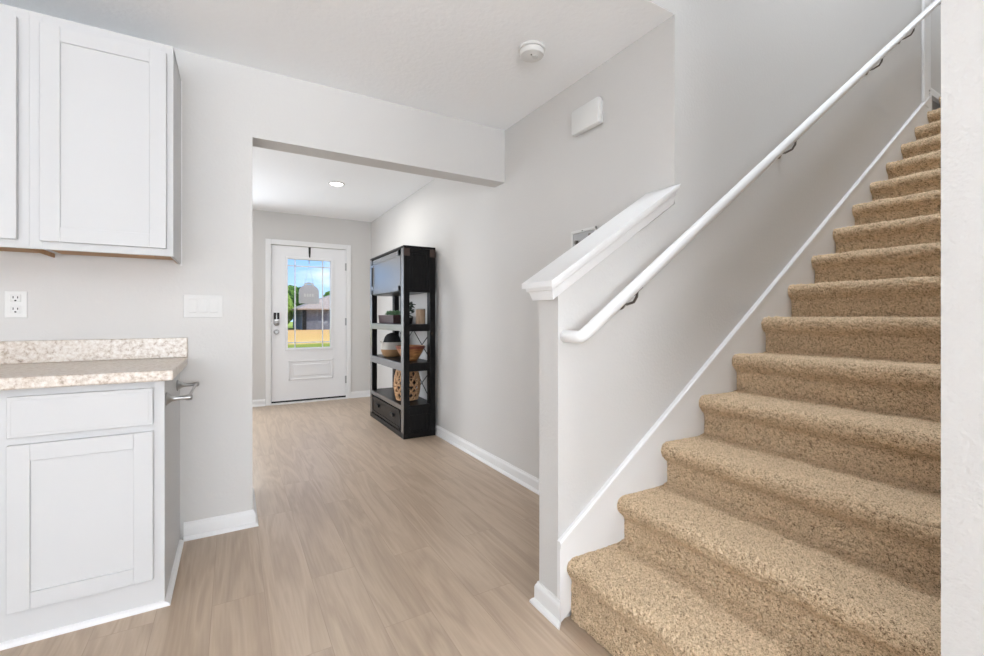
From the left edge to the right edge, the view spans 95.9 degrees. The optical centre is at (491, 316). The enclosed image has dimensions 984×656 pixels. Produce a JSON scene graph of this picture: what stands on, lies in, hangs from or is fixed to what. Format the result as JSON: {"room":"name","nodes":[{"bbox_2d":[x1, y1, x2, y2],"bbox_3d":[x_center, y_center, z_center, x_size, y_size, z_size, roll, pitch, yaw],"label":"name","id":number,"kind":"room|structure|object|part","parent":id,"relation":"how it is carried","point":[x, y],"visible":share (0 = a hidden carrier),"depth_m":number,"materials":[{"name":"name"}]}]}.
{"room":"home kitchen","nodes":[
{"label":"home kitchen","id":0,"kind":"room"},
{"bbox_2d":[0,48,504,539],"bbox_3d":[-2.198,-0.110,2.162,4.982,2.450,0.550,0,0,-30],"label":"wall","id":1,"kind":"structure","parent":0,"point":[229,108],"depth_m":2.30,"materials":[{"name":"grey paint"}]},
{"bbox_2d":[4,291,26,317],"bbox_3d":[-2.058,-0.054,1.919,0.070,0.114,0.010,0,0,-30],"label":"wall outlet","id":2,"kind":"object","parent":1,"relation":"attached to","point":[15,302],"visible":1,"depth_m":1.92,"materials":[{"name":"white plastic"}]},
{"bbox_2d":[10,306,20,313],"bbox_3d":[-2.058,-0.032,1.918,0.034,0.034,0.005,0,0,-30],"label":"receptacle","id":3,"kind":"object","parent":2,"relation":"attached to","point":[13,309],"depth_m":1.92,"materials":[{"name":"grey plastic"}]},
{"bbox_2d":[10,294,20,301],"bbox_3d":[-2.058,-0.081,1.918,0.034,0.034,0.005,0,0,-30],"label":"receptacle","id":4,"kind":"object","parent":2,"relation":"attached to","point":[13,297],"depth_m":1.92,"materials":[{"name":"grey plastic"}]},
{"bbox_2d":[0,3,57,257],"bbox_3d":[-2.242,-0.718,1.608,0.907,0.910,0.358,0,0,-30],"label":"upper cabinet","id":5,"kind":"object","parent":1,"relation":"attached to","point":[14,21],"visible":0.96,"depth_m":1.67,"materials":[{"name":"grey paint"}]},
{"bbox_3d":[-1.971,-0.712,1.570,0.417,0.838,0.019,0,0,-30],"label":"door","id":6,"kind":"part","parent":5,"relation":"part of","materials":[{"name":"grey paint"}]},
{"bbox_3d":[-2.167,-0.718,1.479,0.907,0.910,0.018,0,0,-30],"label":"frame","id":7,"kind":"part","parent":5,"relation":"part of","materials":[{"name":"grey paint"}]},
{"bbox_3d":[-2.249,-0.279,1.620,0.883,0.029,0.310,0,0,-30],"label":"rail","id":8,"kind":"part","parent":5,"relation":"part of","materials":[{"name":"brown wood"}]},
{"bbox_2d":[0,338,187,363],"bbox_3d":[-2.140,0.152,1.865,1.423,0.098,0.019,0,0,-30],"label":"backsplash","id":9,"kind":"structure","parent":1,"relation":"attached to","point":[34,351],"depth_m":2.03,"materials":[{"name":"stone"}]},
{"bbox_2d":[30,11,181,265],"bbox_3d":[-1.655,-0.716,1.951,0.454,0.918,0.359,0,0,-30],"label":"upper cabinet","id":10,"kind":"object","parent":1,"relation":"attached to","point":[106,105],"visible":1,"depth_m":1.80,"materials":[{"name":"grey paint"}]},
{"bbox_3d":[-1.550,-0.716,2.214,0.008,0.918,0.011,0,0,-30],"label":"scribe moulding","id":11,"kind":"part","parent":10,"relation":"part of","materials":[{"name":"white paint"}]},
{"bbox_2d":[183,294,222,317],"bbox_3d":[-1.470,-0.055,2.261,0.169,0.116,0.012,0,0,-30],"label":"light switch","id":12,"kind":"object","parent":1,"relation":"attached to","point":[194,306],"visible":1,"depth_m":2.26,"materials":[{"name":"grey plastic"}]},
{"bbox_2d":[183,509,258,541],"bbox_3d":[-1.394,1.073,2.296,0.331,0.085,0.028,0,0,-30],"label":"baseboard","id":13,"kind":"structure","parent":1,"relation":"attached to","point":[196,529],"depth_m":2.29,"materials":[{"name":"white paint"}]},
{"bbox_2d":[252,487,257,522],"bbox_3d":[-1.402,1.073,2.610,0.028,0.085,0.578,0,0,-30],"label":"baseboard opening","id":14,"kind":"structure","parent":1,"relation":"attached to","point":[253,492],"depth_m":2.52,"materials":[{"name":"white paint"}]},
{"bbox_2d":[0,397,612,655],"bbox_3d":[0.561,1.175,1.717,9.500,0.120,10.400,0,0,-30],"label":"floor","id":15,"kind":"structure","parent":0,"point":[368,540],"depth_m":2.02,"materials":[{"name":"brown wood"}]},
{"bbox_2d":[0,373,183,650],"bbox_3d":[-1.599,0.679,1.847,0.483,0.872,0.594,0,0,-30],"label":"base cabinet","id":16,"kind":"object","parent":15,"relation":"on","point":[90,474],"visible":0.98,"depth_m":1.59,"materials":[{"name":"grey paint"}]},
{"bbox_3d":[-1.463,0.340,1.594,0.395,0.140,0.020,0,0,-30],"label":"drawer","id":17,"kind":"part","parent":16,"relation":"part of","materials":[{"name":"grey paint"}]},
{"bbox_3d":[-1.464,0.718,1.595,0.395,0.565,0.019,0,0,-30],"label":"door","id":18,"kind":"part","parent":16,"relation":"part of","materials":[{"name":"grey paint"}]},
{"bbox_3d":[-1.593,1.106,1.837,0.483,0.018,0.561,0,0,-30],"label":"shoe moulding","id":19,"kind":"part","parent":16,"relation":"part of","materials":[{"name":"white paint"}]},
{"bbox_3d":[-1.416,0.679,1.965,0.007,0.872,0.574,0,0,-30],"label":"panel","id":20,"kind":"part","parent":16,"relation":"part of","materials":[{"name":"grey paint"}]},
{"bbox_2d":[165,380,198,405],"bbox_3d":[-1.348,0.323,1.944,0.087,0.054,0.456,0,0,-30],"label":"towel bar","id":21,"kind":"object","parent":16,"relation":"attached to","point":[169,398],"visible":1,"depth_m":1.78,"materials":[{"name":"silver metal"}]},
{"bbox_3d":[-1.247,0.323,1.771,0.087,0.054,0.054,0,0,-30],"label":"post","id":22,"kind":"part","parent":21,"relation":"part of","materials":[{"name":"silver metal"}]},
{"bbox_3d":[-1.450,0.323,2.118,0.087,0.054,0.054,0,0,-30],"label":"post","id":23,"kind":"part","parent":21,"relation":"part of","materials":[{"name":"silver metal"}]},
{"bbox_2d":[370,245,435,438],"bbox_3d":[-0.964,0.230,4.603,0.332,1.770,1.145,0,0,-30],"label":"bookcase","id":24,"kind":"object","parent":15,"relation":"on","point":[404,271],"visible":0.98,"depth_m":4.18,"materials":[{"name":"black wood"}]},
{"bbox_3d":[-1.327,-0.440,4.912,0.012,0.210,0.013,0,0,-30],"label":"handle","id":25,"kind":"part","parent":24,"relation":"part of","materials":[{"name":"black metal"}]},
{"bbox_3d":[-1.332,0.240,5.003,0.055,1.750,0.075,0,0,-30],"label":"post","id":26,"kind":"part","parent":24,"relation":"part of","materials":[{"name":"black wood"}]},
{"bbox_3d":[-1.086,0.960,4.532,0.019,0.180,0.967,0,0,-30],"label":"drawer","id":27,"kind":"part","parent":24,"relation":"part of","materials":[{"name":"black wood"}]},
{"bbox_3d":[-1.086,-0.432,4.532,0.020,0.375,0.981,0,0,-30],"label":"cupboard door","id":28,"kind":"part","parent":24,"relation":"part of","materials":[{"name":"grey glass"}]},
{"bbox_3d":[-1.089,0.216,4.530,0.004,1.697,1.133,0,0,-30],"label":"frame","id":29,"kind":"part","parent":24,"relation":"part of","materials":[{"name":"grey wood"}]},
{"bbox_2d":[378,310,400,323],"bbox_3d":[-1.087,-0.002,4.789,0.127,0.137,0.532,0,0,-30],"label":"planter box","id":30,"kind":"object","parent":24,"relation":"on","point":[394,317],"visible":0.97,"depth_m":4.62,"materials":[{"name":"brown wood"}]},
{"bbox_2d":[380,340,400,356],"bbox_3d":[-1.081,0.334,4.810,0.244,0.180,0.245,0,0,16],"label":"rope basket","id":31,"kind":"object","parent":24,"relation":"on","point":[388,349],"visible":0.67,"depth_m":4.71,"materials":[{"name":"brown"}]},
{"bbox_2d":[383,333,400,341],"bbox_3d":[-1.081,0.231,4.811,0.204,0.120,0.204,0,0,-30],"label":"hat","id":32,"kind":"object","parent":31,"relation":"in","point":[391,337],"visible":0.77,"depth_m":4.75,"materials":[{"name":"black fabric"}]},
{"bbox_3d":[-1.112,0.240,5.131,0.055,1.750,0.075,0,0,-30],"label":"post","id":33,"kind":"part","parent":24,"relation":"part of","materials":[{"name":"black wood"}]},
{"bbox_3d":[-0.955,0.838,4.608,0.305,0.045,1.133,0,0,-30],"label":"shelf","id":34,"kind":"part","parent":24,"relation":"part of","materials":[{"name":"black wood"}]},
{"bbox_3d":[-0.955,0.464,4.608,0.305,0.077,1.133,0,0,-30],"label":"shelf","id":35,"kind":"part","parent":24,"relation":"part of","materials":[{"name":"black wood"}]},
{"bbox_3d":[-0.955,0.100,4.608,0.305,0.064,1.133,0,0,-30],"label":"shelf","id":36,"kind":"part","parent":24,"relation":"part of","materials":[{"name":"black wood"}]},
{"bbox_2d":[393,370,420,400],"bbox_3d":[-0.832,0.660,4.354,0.262,0.304,0.262,0,0,-30],"label":"lantern","id":37,"kind":"object","parent":24,"relation":"on","point":[414,393],"visible":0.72,"depth_m":4.28,"materials":[{"name":"brown wicker"}]},
{"bbox_3d":[-0.797,0.240,4.086,0.055,1.750,0.075,0,0,-30],"label":"post","id":38,"kind":"part","parent":24,"relation":"part of","materials":[{"name":"black wood"}]},
{"bbox_3d":[-0.777,-0.597,4.051,0.058,0.073,0.004,0,0,-30],"label":"corner plate","id":39,"kind":"part","parent":24,"relation":"part of","materials":[{"name":"brown metal"}]},
{"bbox_2d":[396,345,424,360],"bbox_3d":[-0.794,0.350,4.318,0.282,0.147,0.282,0,0,-30],"label":"wooden bowl","id":40,"kind":"object","parent":24,"relation":"on","point":[416,351],"visible":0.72,"depth_m":4.24,"materials":[{"name":"orange wood"}]},
{"bbox_2d":[410,302,415,323],"bbox_3d":[-0.808,-0.040,4.291,0.130,0.215,0.132,0,0,-30],"label":"leafy plant","id":41,"kind":"object","parent":24,"relation":"on","point":[411,303],"visible":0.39,"depth_m":4.27,"materials":[{"name":"green plant"}]},
{"bbox_3d":[-0.673,0.969,4.125,0.199,0.232,0.014,0,0,-30],"label":"panel","id":42,"kind":"part","parent":24,"relation":"part of","materials":[{"name":"black wood"}]},
{"bbox_3d":[-0.673,-0.431,4.125,0.199,0.403,0.014,0,0,-30],"label":"panel","id":43,"kind":"part","parent":24,"relation":"part of","materials":[{"name":"black wood"}]},
{"bbox_2d":[416,309,424,323],"bbox_3d":[-0.704,-0.007,4.371,0.096,0.149,0.096,0,0,-30],"label":"candle holder","id":44,"kind":"object","parent":24,"relation":"on","point":[420,313],"visible":1,"depth_m":4.33,"materials":[{"name":"brown wood"}]},
{"bbox_3d":[-0.577,0.240,4.214,0.055,1.750,0.075,0,0,-30],"label":"post","id":45,"kind":"part","parent":24,"relation":"part of","materials":[{"name":"black wood"}]},
{"bbox_3d":[-0.558,-0.597,4.179,0.058,0.073,0.004,0,0,-30],"label":"corner plate","id":46,"kind":"part","parent":24,"relation":"part of","materials":[{"name":"brown metal"}]},
{"bbox_2d":[567,97,940,655],"bbox_3d":[2.300,-0.335,2.250,4.137,2.900,0.968,0,0,-30],"label":"staircase","id":47,"kind":"structure","parent":15,"relation":"on","point":[803,518],"depth_m":1.55,"materials":[{"name":"carpet"}]},
{"bbox_3d":[-2.200,0.679,1.497,0.908,0.872,0.594,0,0,-30],"label":"base cabinet","id":48,"kind":"object","parent":15,"relation":"on","visible":0},
{"bbox_2d":[0,338,187,390],"bbox_3d":[-1.986,0.172,1.602,1.423,0.139,0.629,0,0,-30],"label":"countertop","id":49,"kind":"structure","parent":48,"relation":"on","point":[33,364],"depth_m":1.91,"materials":[{"name":"stone"}]},
{"bbox_2d":[252,209,370,399],"bbox_3d":[-3.880,-0.110,5.065,5.202,2.450,0.140,0,0,-30],"label":"wall","id":50,"kind":"structure","parent":0,"point":[265,224],"depth_m":5.89,"materials":[{"name":"grey paint"}]},
{"bbox_2d":[252,399,264,406],"bbox_3d":[-4.421,1.073,4.652,3.650,0.085,0.028,0,0,-30],"label":"baseboard","id":51,"kind":"structure","parent":50,"relation":"attached to","point":[260,402],"depth_m":5.53,"materials":[{"name":"white paint"}]},
{"bbox_2d":[265,239,350,405],"bbox_3d":[-2.427,0.065,5.895,1.048,2.100,0.170,0,0,-30],"label":"door frame","id":52,"kind":"structure","parent":50,"relation":"attached to","point":[268,242],"depth_m":5.71,"materials":[{"name":"white paint"}]},
{"bbox_2d":[271,245,346,402],"bbox_3d":[-2.391,0.090,5.856,0.934,2.014,0.125,0,0,-30],"label":"door","id":53,"kind":"structure","parent":50,"relation":"in","point":[304,373],"depth_m":5.82,"materials":[{"name":"white paint"}]},
{"bbox_3d":[-2.417,-0.174,5.875,0.589,1.217,0.066,0,0,-30],"label":"glazing frame","id":54,"kind":"part","parent":53,"relation":"part of","materials":[{"name":"glass"}]},
{"bbox_3d":[-2.384,0.693,5.864,0.552,0.255,0.011,0,0,-30],"label":"raised panel","id":55,"kind":"part","parent":53,"relation":"part of","materials":[{"name":"white paint"}]},
{"bbox_3d":[-2.416,-0.812,5.875,0.028,0.214,0.050,0,0,-30],"label":"hanger","id":56,"kind":"object","parent":53,"relation":"hanging from","visible":0},
{"bbox_2d":[299,270,318,303],"bbox_3d":[-2.437,-0.444,5.917,0.252,0.527,0.026,0,0,-30],"label":"hanging sign","id":57,"kind":"object","parent":56,"relation":"hanging from","point":[309,294],"visible":1,"depth_m":5.92,"materials":[{"name":"white"}]},
{"bbox_3d":[-2.441,-0.305,5.923,0.252,0.250,0.012,0,0,-30],"label":"sign panel","id":58,"kind":"part","parent":57,"relation":"part of","materials":[{"name":"white"}]},
{"bbox_2d":[351,390,369,397],"bbox_3d":[-1.817,1.073,6.171,0.284,0.085,0.028,0,0,-30],"label":"baseboard","id":59,"kind":"structure","parent":50,"relation":"attached to","point":[357,394],"depth_m":6.17,"materials":[{"name":"white paint"}]},
{"bbox_2d":[0,0,673,221],"bbox_3d":[-0.907,-1.395,0.860,6.100,0.120,10.400,0,0,-30],"label":"ceiling","id":60,"kind":"structure","parent":0,"point":[458,59],"depth_m":2.21,"materials":[{"name":"white paint"}]},
{"bbox_2d":[328,181,344,185],"bbox_3d":[-1.555,-1.331,4.442,0.156,0.009,0.156,0,0,-30],"label":"recessed light","id":61,"kind":"object","parent":60,"relation":"in","point":[334,183],"visible":1,"depth_m":4.43,"materials":[{"name":"white plastic"}]},
{"bbox_2d":[518,40,544,62],"bbox_3d":[0.199,-1.311,2.208,0.134,0.048,0.134,0,0,-30],"label":"smoke detector","id":62,"kind":"object","parent":60,"relation":"attached to","point":[530,51],"visible":1,"depth_m":2.17,"materials":[{"name":"white plastic"}]},
{"bbox_2d":[371,29,652,478],"bbox_3d":[-0.425,-0.110,4.186,0.120,2.450,4.860,0,0,-30],"label":"wall","id":63,"kind":"structure","parent":0,"point":[487,242],"depth_m":3.06,"materials":[{"name":"grey paint"}]},
{"bbox_2d":[435,424,538,494],"bbox_3d":[-0.489,1.073,4.149,0.028,0.085,4.860,0,0,-30],"label":"baseboard","id":64,"kind":"structure","parent":63,"relation":"attached to","point":[525,479],"depth_m":3.30,"materials":[{"name":"white paint"}]},
{"bbox_2d":[571,226,596,247],"bbox_3d":[0.503,-0.395,2.458,0.017,0.185,0.200,0,0,-30],"label":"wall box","id":65,"kind":"object","parent":63,"relation":"attached to","point":[577,236],"visible":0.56,"depth_m":2.48,"materials":[{"name":"white plastic"}]},
{"bbox_3d":[0.510,-0.395,2.460,0.002,0.155,0.179,0,0,-30],"label":"panel","id":66,"kind":"part","parent":65,"relation":"part of","materials":[{"name":"grey plastic"}]},
{"bbox_2d":[572,97,602,136],"bbox_3d":[0.516,-1.081,2.407,0.048,0.140,0.218,0,0,-30],"label":"door chime","id":67,"kind":"object","parent":63,"relation":"attached to","point":[588,116],"visible":1,"depth_m":2.37,"materials":[{"name":"white plastic"}]},
{"bbox_2d":[539,0,940,617],"bbox_3d":[2.403,-1.510,2.956,5.070,5.250,0.115,0,0,-30],"label":"wall","id":68,"kind":"structure","parent":0,"point":[733,79],"depth_m":2.09,"materials":[{"name":"grey paint"}]},
{"bbox_2d":[529,581,560,629],"bbox_3d":[0.205,1.073,1.665,0.028,0.085,0.185,0,0,-30],"label":"baseboard","id":69,"kind":"structure","parent":68,"relation":"attached to","point":[544,600],"depth_m":1.66,"materials":[{"name":"white paint"}]},
{"bbox_2d":[522,184,680,300],"bbox_3d":[0.468,-0.321,1.827,0.706,0.516,0.187,0,0,-30],"label":"trim","id":70,"kind":"structure","parent":68,"relation":"attached to","point":[560,274],"depth_m":1.75,"materials":[{"name":"white paint"}]},
{"bbox_2d":[557,94,931,621],"bbox_3d":[1.843,-0.318,2.553,3.704,2.867,0.016,0,0,-30],"label":"trim","id":71,"kind":"structure","parent":68,"relation":"attached to","point":[604,526],"depth_m":2.03,"materials":[{"name":"white paint"}]},
{"bbox_2d":[560,0,940,342],"bbox_3d":[1.963,-1.276,2.591,3.923,2.740,0.142,0,0,-30],"label":"handrail","id":72,"kind":"object","parent":68,"relation":"attached to","point":[619,302],"visible":0.99,"depth_m":1.97,"materials":[{"name":"white paint"}]},
{"bbox_2d":[922,0,930,107],"bbox_3d":[3.365,-2.878,3.460,0.160,2.515,0.053,0,0,-30],"label":"trim","id":73,"kind":"structure","parent":68,"relation":"attached to","point":[926,22],"depth_m":3.42,"materials":[{"name":"white paint"}]},
{"bbox_2d":[941,0,983,655],"bbox_3d":[3.017,-1.510,2.038,4.934,5.250,0.120,0,0,-30],"label":"wall","id":74,"kind":"structure","parent":0,"point":[962,21],"depth_m":0.82,"materials":[{"name":"grey paint"}]},
{"label":"outside","id":75,"kind":"structure","parent":0,"visible":0},
{"bbox_2d":[288,322,329,347],"bbox_3d":[-28.965,1.690,79.424,150.000,0.250,153.600,0,0,-30],"label":"ground","id":76,"kind":"structure","parent":75,"point":[301,335],"depth_m":33.90,"materials":[{"name":"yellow plant"}]},
{"bbox_2d":[288,288,293,323],"bbox_3d":[-27.584,-1.732,56.604,4.446,6.608,4.349,0,0,-30],"label":"tree","id":77,"kind":"object","parent":76,"relation":"on","point":[290,314],"visible":0.06,"depth_m":57.37,"materials":[{"name":"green plant"}]},
{"bbox_2d":[288,285,304,312],"bbox_3d":[-30.855,-1.704,69.495,6.447,6.551,6.463,0,0,-30],"label":"tree","id":78,"kind":"object","parent":76,"relation":"on","point":[291,287],"visible":0.15,"depth_m":67.66,"materials":[{"name":"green plant"}]},
{"bbox_2d":[291,295,329,329],"bbox_3d":[-19.449,-0.960,61.821,15.400,5.050,11.800,0,0,-30],"label":"house","id":79,"kind":"structure","parent":76,"relation":"on","point":[308,316],"depth_m":54.74,"materials":[{"name":"grey brick"}]},
{"bbox_3d":[4.816,-2.954,3.750,0.100,2.362,1.025,0,0,-30],"label":"wall","id":80,"kind":"structure","parent":0,"visible":0},
{"bbox_2d":[929,88,940,104],"bbox_3d":[3.976,-1.815,3.831,1.270,0.085,0.028,0,0,-30],"label":"baseboard","id":81,"kind":"structure","parent":80,"relation":"attached to","point":[935,95],"depth_m":3.62,"materials":[{"name":"white paint"}]}
]}

